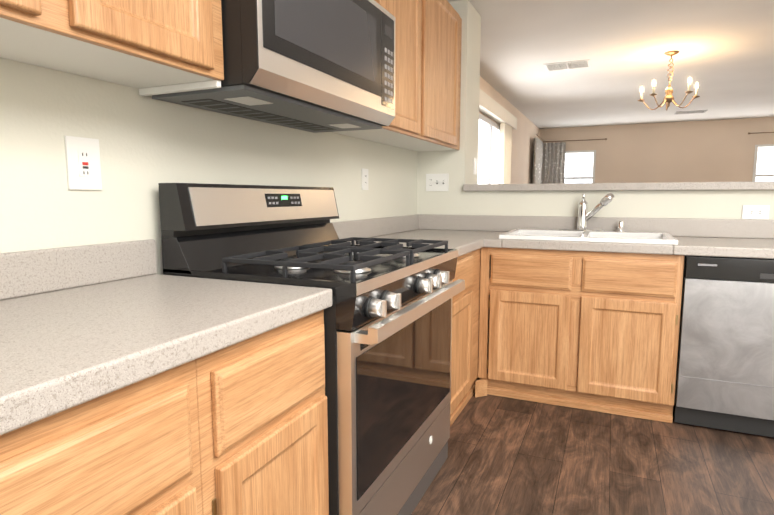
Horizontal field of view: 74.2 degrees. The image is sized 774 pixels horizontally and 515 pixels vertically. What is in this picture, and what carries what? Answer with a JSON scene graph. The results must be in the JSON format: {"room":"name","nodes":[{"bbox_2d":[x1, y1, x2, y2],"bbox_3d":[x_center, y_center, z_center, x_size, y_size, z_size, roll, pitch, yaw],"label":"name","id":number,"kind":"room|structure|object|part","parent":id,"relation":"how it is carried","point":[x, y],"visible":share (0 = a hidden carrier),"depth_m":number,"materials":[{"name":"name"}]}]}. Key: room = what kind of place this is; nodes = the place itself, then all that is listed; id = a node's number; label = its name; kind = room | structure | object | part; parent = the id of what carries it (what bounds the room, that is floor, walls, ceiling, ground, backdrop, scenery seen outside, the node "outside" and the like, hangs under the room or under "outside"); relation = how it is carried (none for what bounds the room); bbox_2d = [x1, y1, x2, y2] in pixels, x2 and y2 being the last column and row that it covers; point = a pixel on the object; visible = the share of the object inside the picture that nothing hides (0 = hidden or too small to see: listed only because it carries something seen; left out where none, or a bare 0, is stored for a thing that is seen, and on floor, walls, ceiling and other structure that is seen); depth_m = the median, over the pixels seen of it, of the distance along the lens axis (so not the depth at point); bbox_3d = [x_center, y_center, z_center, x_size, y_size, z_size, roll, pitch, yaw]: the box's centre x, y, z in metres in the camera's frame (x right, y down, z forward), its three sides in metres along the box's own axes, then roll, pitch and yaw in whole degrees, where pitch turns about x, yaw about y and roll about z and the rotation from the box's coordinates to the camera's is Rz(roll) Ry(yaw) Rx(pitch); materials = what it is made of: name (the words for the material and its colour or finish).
{"room":"kitchen","nodes":[
{"label":"kitchen","id":0,"kind":"room"},
{"bbox_2d":[0,57,417,274],"bbox_3d":[-0.874,-0.249,1.510,0.250,2.440,5.570,3,8,24],"label":"wall","id":1,"kind":"structure","parent":0,"point":[147,144],"depth_m":1.50,"materials":[{"name":"paint"}]},
{"bbox_2d":[0,0,71,43],"bbox_3d":[-0.847,-0.844,0.777,0.324,0.843,0.431,3,8,24],"label":"upper cabinet","id":2,"kind":"object","parent":1,"relation":"attached to","point":[19,19],"depth_m":0.96,"materials":[{"name":"brown wood"}]},
{"bbox_2d":[64,136,101,189],"bbox_3d":[-0.800,-0.248,1.352,0.010,0.136,0.092,3,8,24],"label":"outlet","id":3,"kind":"object","parent":1,"relation":"attached to","point":[83,164],"visible":1,"depth_m":1.35,"materials":[{"name":"white plastic"}]},
{"bbox_2d":[0,0,223,91],"bbox_3d":[-0.666,-0.893,1.183,0.324,0.843,0.465,3,8,24],"label":"upper cabinet","id":4,"kind":"object","parent":1,"relation":"attached to","point":[150,47],"depth_m":1.19,"materials":[{"name":"brown wood"}]},
{"bbox_2d":[152,0,395,132],"bbox_3d":[-0.338,-0.740,1.834,0.415,0.459,0.932,3,8,24],"label":"microwave","id":5,"kind":"object","parent":1,"relation":"attached to","point":[315,66],"visible":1,"depth_m":1.64,"materials":[{"name":"silver metal"}]},
{"bbox_2d":[362,168,367,189],"bbox_3d":[-0.122,-0.440,2.875,0.008,0.118,0.075,3,8,24],"label":"outlet","id":6,"kind":"object","parent":1,"relation":"attached to","point":[364,179],"visible":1,"depth_m":2.87,"materials":[{"name":"white plastic"}]},
{"bbox_2d":[333,0,428,139],"bbox_3d":[-0.072,-1.053,2.517,0.324,0.843,0.576,3,8,24],"label":"upper cabinet","id":7,"kind":"object","parent":1,"relation":"attached to","point":[428,33],"depth_m":2.58,"materials":[{"name":"brown wood"}]},
{"bbox_2d":[369,0,461,150],"bbox_3d":[0.205,-1.128,3.140,0.324,0.843,0.796,3,8,24],"label":"upper cabinet","id":8,"kind":"object","parent":1,"relation":"attached to","point":[443,46],"depth_m":3.07,"materials":[{"name":"brown wood"}]},
{"bbox_2d":[479,76,539,183],"bbox_3d":[1.546,-0.918,7.069,0.150,2.440,6.630,3,8,24],"label":"wall","id":9,"kind":"structure","parent":0,"point":[524,135],"depth_m":8.00,"materials":[{"name":"paint"}]},
{"bbox_2d":[478,113,499,183],"bbox_3d":[1.216,-0.596,6.104,0.050,2.029,1.820,3,8,24],"label":"door","id":10,"kind":"structure","parent":9,"relation":"in","point":[488,150],"depth_m":5.98,"materials":[{"name":"glass"}]},
{"bbox_2d":[479,89,516,129],"bbox_3d":[1.252,-1.710,5.970,0.114,0.155,2.410,3,8,24],"label":"blind valance","id":11,"kind":"object","parent":9,"relation":"attached to","point":[492,109],"visible":0.5,"depth_m":5.81,"materials":[{"name":"beige plastic"}]},
{"bbox_2d":[499,122,511,183],"bbox_3d":[1.538,-0.699,6.708,0.055,2.030,0.519,3,8,24],"label":"window blind slats","id":12,"kind":"object","parent":11,"relation":"hanging from","point":[505,149],"visible":0.23,"depth_m":6.48,"materials":[{"name":"beige plastic"}]},
{"bbox_2d":[411,393,773,514],"bbox_3d":[2.455,0.755,3.799,4.900,0.100,12.600,3,8,24],"label":"floor","id":13,"kind":"structure","parent":0,"point":[509,456],"depth_m":2.20,"materials":[{"name":"brown wood"}]},
{"bbox_2d":[0,360,201,514],"bbox_3d":[-0.853,0.657,0.566,0.626,0.865,1.174,3,8,24],"label":"base cabinet","id":14,"kind":"object","parent":13,"relation":"on","point":[132,449],"visible":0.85,"depth_m":0.77,"materials":[{"name":"brown wood"}]},
{"bbox_2d":[0,239,331,435],"bbox_3d":[-0.766,0.126,0.690,0.635,0.155,1.667,3,8,24],"label":"countertop","id":15,"kind":"structure","parent":14,"relation":"on","point":[79,325],"depth_m":1.01,"materials":[{"name":"stone"}]},
{"bbox_2d":[195,310,328,514],"bbox_3d":[-0.524,0.568,1.304,0.626,0.865,0.450,3,8,24],"label":"base cabinet","id":16,"kind":"object","parent":13,"relation":"on","point":[262,421],"visible":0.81,"depth_m":1.11,"materials":[{"name":"brown wood"}]},
{"bbox_2d":[158,183,464,514],"bbox_3d":[-0.169,0.332,1.888,0.723,1.188,0.932,3,8,24],"label":"range","id":17,"kind":"object","parent":13,"relation":"on","point":[388,333],"visible":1,"depth_m":1.62,"materials":[{"name":"black"}]},
{"bbox_3d":[-0.121,-0.001,1.826,0.340,0.028,0.549,3,8,24],"label":"burner","id":18,"kind":"part","parent":17,"relation":"part of","materials":[{"name":"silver metal"}]},
{"bbox_3d":[0.091,0.105,1.649,0.051,0.058,0.635,3,8,24],"label":"knob","id":19,"kind":"part","parent":17,"relation":"part of","materials":[{"name":"silver metal"}]},
{"bbox_2d":[450,249,477,426],"bbox_3d":[0.063,0.409,2.624,0.626,0.864,0.561,3,8,24],"label":"base cabinet","id":20,"kind":"object","parent":13,"relation":"on","point":[465,334],"depth_m":2.63,"materials":[{"name":"brown wood"}]},
{"bbox_2d":[474,248,480,392],"bbox_3d":[0.341,0.334,3.247,0.626,0.864,0.811,3,8,24],"label":"base cabinet","id":21,"kind":"object","parent":13,"relation":"on","point":[476,350],"depth_m":2.93,"materials":[{"name":"brown wood"}]},
{"bbox_2d":[475,247,683,422],"bbox_3d":[1.101,0.365,2.992,1.004,0.865,0.667,3,8,24],"label":"base cabinet","id":22,"kind":"object","parent":13,"relation":"on","point":[593,331],"visible":0.9,"depth_m":2.71,"materials":[{"name":"brown wood"}]},
{"bbox_2d":[673,255,773,437],"bbox_3d":[1.845,0.403,2.680,0.604,0.863,0.628,3,8,24],"label":"dishwasher","id":23,"kind":"object","parent":13,"relation":"on","point":[725,371],"visible":0.88,"depth_m":2.44,"materials":[{"name":"silver metal"}]},
{"bbox_3d":[3.070,0.466,2.150,2.060,0.865,0.626,3,8,24],"label":"base cabinet","id":24,"kind":"object","parent":13,"relation":"on","visible":0},
{"bbox_2d":[330,214,489,256],"bbox_3d":[0.110,-0.107,2.628,0.660,0.155,0.720,3,8,24],"label":"countertop","id":25,"kind":"structure","parent":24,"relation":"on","point":[466,234],"depth_m":3.16,"materials":[{"name":"stone"}]},
{"bbox_2d":[470,215,773,258],"bbox_3d":[2.046,-0.094,2.524,4.287,0.155,0.654,3,8,24],"label":"countertop","id":26,"kind":"structure","parent":24,"relation":"on","point":[737,238],"depth_m":2.86,"materials":[{"name":"stone"}]},
{"bbox_2d":[499,229,677,244],"bbox_3d":[1.135,-0.034,2.937,0.874,0.206,0.554,3,8,24],"label":"sink","id":27,"kind":"object","parent":26,"relation":"in","point":[613,236],"visible":0.38,"depth_m":2.92,"materials":[{"name":"white ceramic"}]},
{"bbox_2d":[560,193,624,231],"bbox_3d":[1.240,-0.272,3.079,0.368,0.231,0.177,3,8,24],"label":"faucet","id":28,"kind":"object","parent":26,"relation":"on","point":[584,216],"visible":1,"depth_m":3.12,"materials":[{"name":"silver metal"}]},
{"bbox_2d":[417,0,773,219],"bbox_3d":[2.258,-0.423,2.957,4.300,2.440,0.370,3,8,24],"label":"wall column","id":29,"kind":"structure","parent":0,"point":[458,167],"depth_m":3.40,"materials":[{"name":"paint"}]},
{"bbox_2d":[426,173,448,190],"bbox_3d":[0.350,-0.525,3.582,0.165,0.122,0.014,3,8,24],"label":"switch plate","id":30,"kind":"object","parent":29,"relation":"attached to","point":[437,182],"visible":1,"depth_m":3.58,"materials":[{"name":"white plastic"}]},
{"bbox_2d":[473,158,476,174],"bbox_3d":[0.646,-0.666,3.740,0.008,0.115,0.070,3,8,24],"label":"light switch","id":31,"kind":"object","parent":29,"relation":"attached to","point":[475,166],"visible":0.98,"depth_m":3.73,"materials":[{"name":"white plastic"}]},
{"bbox_2d":[463,181,773,190],"bbox_3d":[2.405,-0.401,2.864,3.954,0.046,0.405,3,8,24],"label":"countertop","id":32,"kind":"structure","parent":29,"relation":"on","point":[677,186],"depth_m":3.09,"materials":[{"name":"stone"}]},
{"bbox_2d":[742,205,769,218],"bbox_3d":[2.059,-0.253,2.857,0.125,0.078,0.008,3,8,24],"label":"electrical outlet","id":33,"kind":"object","parent":29,"relation":"attached to","point":[755,211],"visible":1,"depth_m":2.85,"materials":[{"name":"white plastic"}]},
{"bbox_2d":[447,0,773,128],"bbox_3d":[2.455,-1.767,3.495,4.900,0.100,12.600,3,8,24],"label":"ceiling","id":34,"kind":"structure","parent":0,"point":[723,58],"depth_m":4.79,"materials":[{"name":"paint"}]},
{"bbox_2d":[543,60,590,70],"bbox_3d":[1.789,-1.903,5.075,0.420,0.006,0.300,3,8,24],"label":"ceiling vent","id":35,"kind":"object","parent":34,"relation":"in","point":[567,65],"visible":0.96,"depth_m":5.06,"materials":[{"name":"white metal"}]},
{"bbox_2d":[638,50,699,110],"bbox_3d":[2.577,-1.608,4.663,0.509,0.493,0.487,3,8,24],"label":"chandelier","id":36,"kind":"object","parent":34,"relation":"hanging from","point":[668,99],"visible":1,"depth_m":4.62,"materials":[{"name":"brown metal"}]},
{"bbox_2d":[675,110,706,113],"bbox_3d":[4.685,-2.243,7.896,0.420,0.006,0.260,3,8,24],"label":"ceiling vent","id":37,"kind":"object","parent":34,"relation":"in","point":[691,112],"visible":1,"depth_m":7.91,"materials":[{"name":"grey metal"}]},
{"bbox_2d":[539,117,773,182],"bbox_3d":[4.998,-1.179,9.234,4.700,2.440,0.150,3,8,24],"label":"wall","id":38,"kind":"structure","parent":0,"point":[709,151],"depth_m":9.04,"materials":[{"name":"paint"}]},
{"bbox_2d":[564,150,595,182],"bbox_3d":[3.468,-1.516,9.775,0.935,1.020,0.028,3,8,24],"label":"window","id":39,"kind":"structure","parent":38,"relation":"in","point":[579,166],"depth_m":9.67,"materials":[{"name":"white glass"}]},
{"bbox_2d":[536,132,773,141],"bbox_3d":[4.691,-2.054,8.429,4.380,0.030,1.231,3,8,24],"label":"curtain rod","id":40,"kind":"object","parent":38,"relation":"attached to","point":[606,138],"visible":0.94,"depth_m":9.43,"materials":[{"name":"brown metal"}]},
{"bbox_2d":[532,137,542,183],"bbox_3d":[2.742,-1.071,9.380,0.073,2.130,0.872,3,8,24],"label":"panel","id":41,"kind":"object","parent":40,"relation":"hanging from","point":[537,157],"visible":0.52,"depth_m":9.07,"materials":[{"name":"fabric"}]},
{"bbox_2d":[541,142,565,183],"bbox_3d":[3.170,-1.131,9.874,0.453,2.130,0.073,3,8,24],"label":"panel","id":42,"kind":"object","parent":40,"relation":"hanging from","point":[553,164],"visible":0.46,"depth_m":9.79,"materials":[{"name":"fabric"}]},
{"bbox_2d":[752,144,773,181],"bbox_3d":[6.539,-1.354,8.427,0.850,1.020,0.028,3,8,24],"label":"window","id":43,"kind":"structure","parent":38,"relation":"in","point":[763,167],"depth_m":8.52,"materials":[{"name":"white glass"}]}
]}

